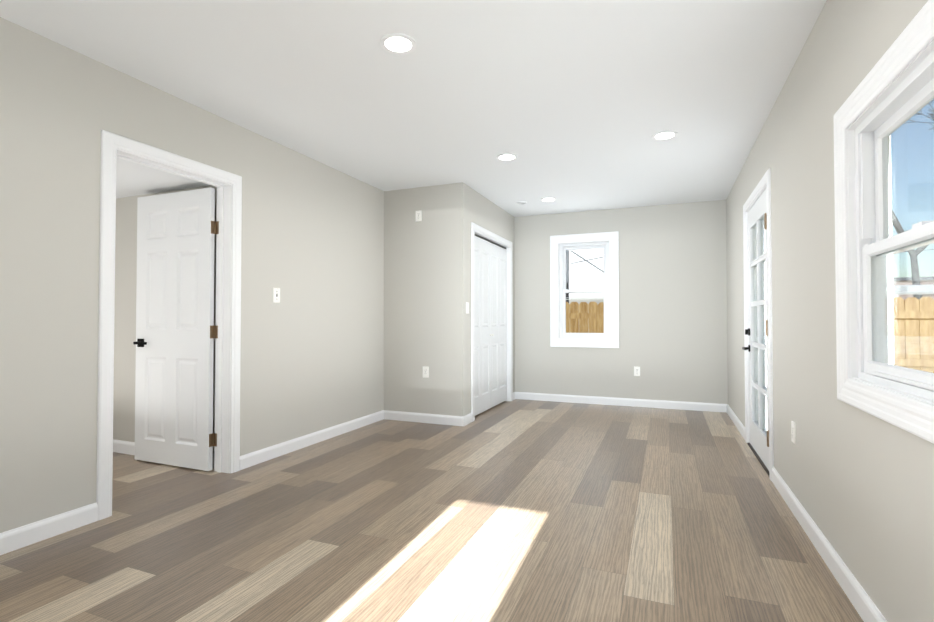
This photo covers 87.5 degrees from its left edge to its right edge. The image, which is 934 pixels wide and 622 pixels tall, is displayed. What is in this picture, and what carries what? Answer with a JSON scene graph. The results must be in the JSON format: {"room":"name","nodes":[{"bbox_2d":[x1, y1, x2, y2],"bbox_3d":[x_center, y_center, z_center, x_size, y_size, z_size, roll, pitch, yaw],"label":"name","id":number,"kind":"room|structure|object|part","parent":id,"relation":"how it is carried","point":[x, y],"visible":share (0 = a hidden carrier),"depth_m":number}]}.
{"room":"empty living room","nodes":[
{"label":"empty living room","id":0,"kind":"room"},
{"bbox_2d":[116,157,208,198],"bbox_3d":[-3.786,-1.198,2.437,2.960,0.515,3.750,0,-1,22],"label":"ceiling","id":1,"kind":"structure","parent":0,"point":[134,179],"depth_m":3.47},
{"bbox_2d":[113,185,216,453],"bbox_3d":[-3.042,0.111,4.082,2.840,2.045,0.100,0,-1,22],"label":"wall","id":2,"kind":"structure","parent":0,"point":[125,322],"depth_m":3.86},
{"bbox_2d":[113,439,213,467],"bbox_3d":[-3.059,1.085,4.011,2.830,0.095,0.014,0,-1,22],"label":"baseboard","id":3,"kind":"structure","parent":2,"relation":"attached to","point":[123,447],"depth_m":3.85},
{"bbox_2d":[0,17,383,532],"bbox_3d":[-1.630,-0.095,3.602,0.140,2.440,7.570,0,-1,22],"label":"wall","id":4,"kind":"structure","parent":0,"point":[312,341],"depth_m":2.61},
{"bbox_2d":[0,502,97,554],"bbox_3d":[-2.456,1.039,1.350,0.014,0.095,2.652,0,-1,22],"label":"baseboard","id":5,"kind":"structure","parent":4,"relation":"attached to","point":[17,538],"depth_m":2.37},
{"bbox_2d":[96,130,241,520],"bbox_3d":[-1.844,0.075,3.051,0.158,2.080,0.929,0,-1,22],"label":"door frame","id":6,"kind":"structure","parent":4,"relation":"attached to","point":[111,143],"depth_m":3.17},
{"bbox_2d":[133,187,218,470],"bbox_3d":[-2.125,0.125,3.555,0.808,1.978,0.139,0,-1,22],"label":"door","id":7,"kind":"structure","parent":6,"relation":"attached to","point":[175,326],"depth_m":3.53},
{"bbox_3d":[-1.758,0.157,3.428,0.032,1.581,0.002,0,-1,22],"label":"left door jamb hinge leaves","id":8,"kind":"part","parent":7,"relation":"part of"},
{"bbox_2d":[273,288,279,302],"bbox_3d":[-1.472,-0.122,3.781,0.018,0.114,0.070,0,-1,22],"label":"light switch","id":9,"kind":"object","parent":4,"relation":"attached to","point":[276,295],"visible":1,"depth_m":3.78},
{"bbox_2d":[240,410,383,469],"bbox_3d":[-1.245,1.090,4.323,0.014,0.095,1.909,0,-1,22],"label":"baseboard","id":10,"kind":"structure","parent":4,"relation":"attached to","point":[259,456],"depth_m":4.05},
{"bbox_2d":[0,0,826,216],"bbox_3d":[0.030,-1.386,2.948,3.725,0.120,7.570,0,-1,22],"label":"ceiling","id":11,"kind":"structure","parent":0,"point":[574,105],"depth_m":2.80},
{"bbox_2d":[380,33,415,54],"bbox_3d":[-0.343,-1.332,2.435,0.180,0.006,0.180,0,-1,22],"label":"recessed light","id":12,"kind":"object","parent":11,"relation":"in","point":[397,43],"visible":1,"depth_m":2.43},
{"bbox_2d":[496,153,517,160],"bbox_3d":[0.338,-1.303,4.134,0.180,0.006,0.180,0,-1,22],"label":"recessed light","id":13,"kind":"object","parent":11,"relation":"in","point":[506,157],"visible":1,"depth_m":4.13},
{"bbox_2d":[516,201,526,203],"bbox_3d":[0.640,-1.274,5.738,0.132,0.010,0.132,0,-1,22],"label":"ceiling vent","id":14,"kind":"object","parent":11,"relation":"in","point":[521,202],"visible":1,"depth_m":5.72},
{"bbox_2d":[540,197,555,201],"bbox_3d":[0.934,-1.278,5.597,0.180,0.006,0.180,0,-1,22],"label":"recessed light","id":15,"kind":"object","parent":11,"relation":"in","point":[548,199],"visible":1,"depth_m":5.59},
{"bbox_2d":[652,131,677,139],"bbox_3d":[1.479,-1.312,3.648,0.180,0.006,0.180,0,-1,22],"label":"recessed light","id":16,"kind":"object","parent":11,"relation":"in","point":[664,135],"visible":1,"depth_m":3.64},
{"bbox_2d":[383,184,450,414],"bbox_3d":[-0.498,-0.069,5.123,0.810,2.440,0.100,0,-1,22],"label":"wall","id":17,"kind":"structure","parent":0,"point":[427,284],"depth_m":5.07},
{"bbox_2d":[416,210,421,221],"bbox_3d":[-0.505,-0.990,5.082,0.070,0.114,0.009,0,-1,22],"label":"electrical outlet","id":18,"kind":"object","parent":17,"relation":"attached to","point":[418,215],"visible":1,"depth_m":5.08},
{"bbox_2d":[423,366,428,377],"bbox_3d":[-0.426,0.629,5.022,0.070,0.114,0.009,0,-1,22],"label":"electrical outlet","id":19,"kind":"object","parent":17,"relation":"attached to","point":[425,372],"visible":1,"depth_m":5.02},
{"bbox_2d":[384,410,467,425],"bbox_3d":[-0.448,1.102,5.021,0.904,0.095,0.014,0,-1,22],"label":"baseboard","id":20,"kind":"structure","parent":17,"relation":"attached to","point":[388,415],"depth_m":5.00},
{"bbox_2d":[0,399,863,621],"bbox_3d":[-1.341,1.153,3.463,6.685,0.060,7.570,0,-1,22],"label":"floor","id":21,"kind":"structure","parent":0,"point":[518,510],"depth_m":2.39},
{"bbox_2d":[748,443,768,475],"bbox_3d":[2.305,1.121,3.696,0.187,0.012,0.930,0,-1,22],"label":"threshold","id":22,"kind":"object","parent":21,"relation":"on","point":[759,459],"visible":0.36,"depth_m":3.66},
{"bbox_2d":[451,182,514,415],"bbox_3d":[0.253,-0.059,5.734,0.100,2.440,1.800,0,-1,22],"label":"wall","id":23,"kind":"structure","parent":0,"point":[468,206],"depth_m":4.94},
{"bbox_2d":[466,302,468,313],"bbox_3d":[0.009,-0.031,4.986,0.012,0.114,0.070,0,-1,22],"label":"light switch","id":24,"kind":"object","parent":23,"relation":"attached to","point":[467,307],"visible":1,"depth_m":4.97},
{"bbox_2d":[475,234,506,415],"bbox_3d":[0.273,0.154,5.766,0.062,1.979,1.272,0,-1,22],"label":"bifold closet door","id":25,"kind":"structure","parent":23,"relation":"in","point":[490,324],"depth_m":5.76},
{"bbox_2d":[471,222,512,421],"bbox_3d":[0.268,0.152,5.768,0.100,2.019,1.318,0,-1,22],"label":"door frame","id":26,"kind":"structure","parent":23,"relation":"attached to","point":[508,315],"depth_m":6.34},
{"bbox_2d":[514,200,727,403],"bbox_3d":[1.485,-0.049,6.312,3.585,2.440,0.200,0,-1,22],"label":"wall","id":27,"kind":"structure","parent":0,"point":[673,302],"depth_m":5.93},
{"bbox_2d":[550,231,618,347],"bbox_3d":[1.526,-0.259,6.305,0.858,1.448,0.249,0,-1,22],"label":"window","id":28,"kind":"structure","parent":27,"relation":"in","point":[563,291],"depth_m":6.22},
{"bbox_2d":[513,392,723,411],"bbox_3d":[1.805,1.119,6.038,2.530,0.095,0.030,0,-1,22],"label":"baseboard","id":29,"kind":"structure","parent":27,"relation":"attached to","point":[681,405],"depth_m":6.00},
{"bbox_2d":[634,366,639,375],"bbox_3d":[2.073,0.735,5.947,0.070,0.114,0.009,0,-1,22],"label":"outlet","id":30,"kind":"object","parent":27,"relation":"attached to","point":[636,371],"visible":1,"depth_m":5.95},
{"bbox_2d":[726,0,933,621],"bbox_3d":[1.655,-0.120,2.157,0.135,2.440,7.370,0,-1,22],"label":"wall","id":31,"kind":"structure","parent":0,"point":[859,483],"depth_m":2.14},
{"bbox_2d":[724,404,744,439],"bbox_3d":[2.700,1.100,4.900,0.014,0.095,1.401,0,-1,22],"label":"baseboard","id":32,"kind":"structure","parent":31,"relation":"attached to","point":[740,427],"depth_m":4.86},
{"bbox_2d":[742,189,768,469],"bbox_3d":[2.251,0.131,3.733,0.154,1.965,0.928,0,-1,22],"label":"french door","id":33,"kind":"structure","parent":31,"relation":"in","point":[757,303],"depth_m":3.73},
{"bbox_2d":[743,168,773,480],"bbox_3d":[2.284,0.093,3.722,0.153,2.068,1.128,0,-1,22],"label":"door frame","id":34,"kind":"structure","parent":31,"relation":"attached to","point":[765,180],"depth_m":3.35},
{"bbox_2d":[791,421,795,443],"bbox_3d":[1.801,0.669,2.694,0.009,0.114,0.070,0,-1,22],"label":"outlet","id":35,"kind":"object","parent":31,"relation":"attached to","point":[793,432],"visible":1,"depth_m":2.68},
{"bbox_2d":[771,467,887,621],"bbox_3d":[1.113,1.033,1.004,0.014,0.095,4.761,0,-1,22],"label":"baseboard","id":36,"kind":"structure","parent":31,"relation":"attached to","point":[865,606],"depth_m":2.05},
{"bbox_2d":[833,0,933,443],"bbox_3d":[1.331,-0.228,1.433,0.125,1.146,1.097,0,-1,22],"label":"window","id":37,"kind":"structure","parent":31,"relation":"in","point":[904,97],"depth_m":1.70},
{"label":"outside","id":38,"kind":"structure","parent":0,"visible":0},
{"bbox_3d":[21.162,1.942,26.212,115.000,0.100,115.000,0,-1,22],"label":"ground","id":39,"kind":"structure","parent":38,"visible":0},
{"bbox_2d":[566,297,933,372],"bbox_3d":[4.533,0.690,6.564,15.032,1.732,0.108,0,-1,22],"label":"fence","id":40,"kind":"object","parent":39,"relation":"on","point":[595,314],"depth_m":6.20},
{"bbox_2d":[566,248,933,332],"bbox_3d":[4.384,-0.806,8.255,15.500,4.780,2.600,0,-1,22],"label":"house","id":41,"kind":"structure","parent":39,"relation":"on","point":[574,269],"depth_m":10.16},
{"bbox_2d":[892,100,933,299],"bbox_3d":[17.204,-4.998,19.174,15.245,13.564,11.526,0,-1,22],"label":"tree","id":42,"kind":"object","parent":39,"relation":"on","point":[911,254],"depth_m":18.55},
{"bbox_2d":[893,277,933,298],"bbox_3d":[22.105,-0.224,28.565,9.400,4.310,8.400,0,-1,22],"label":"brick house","id":43,"kind":"structure","parent":39,"relation":"on","point":[921,282],"depth_m":24.17}
]}

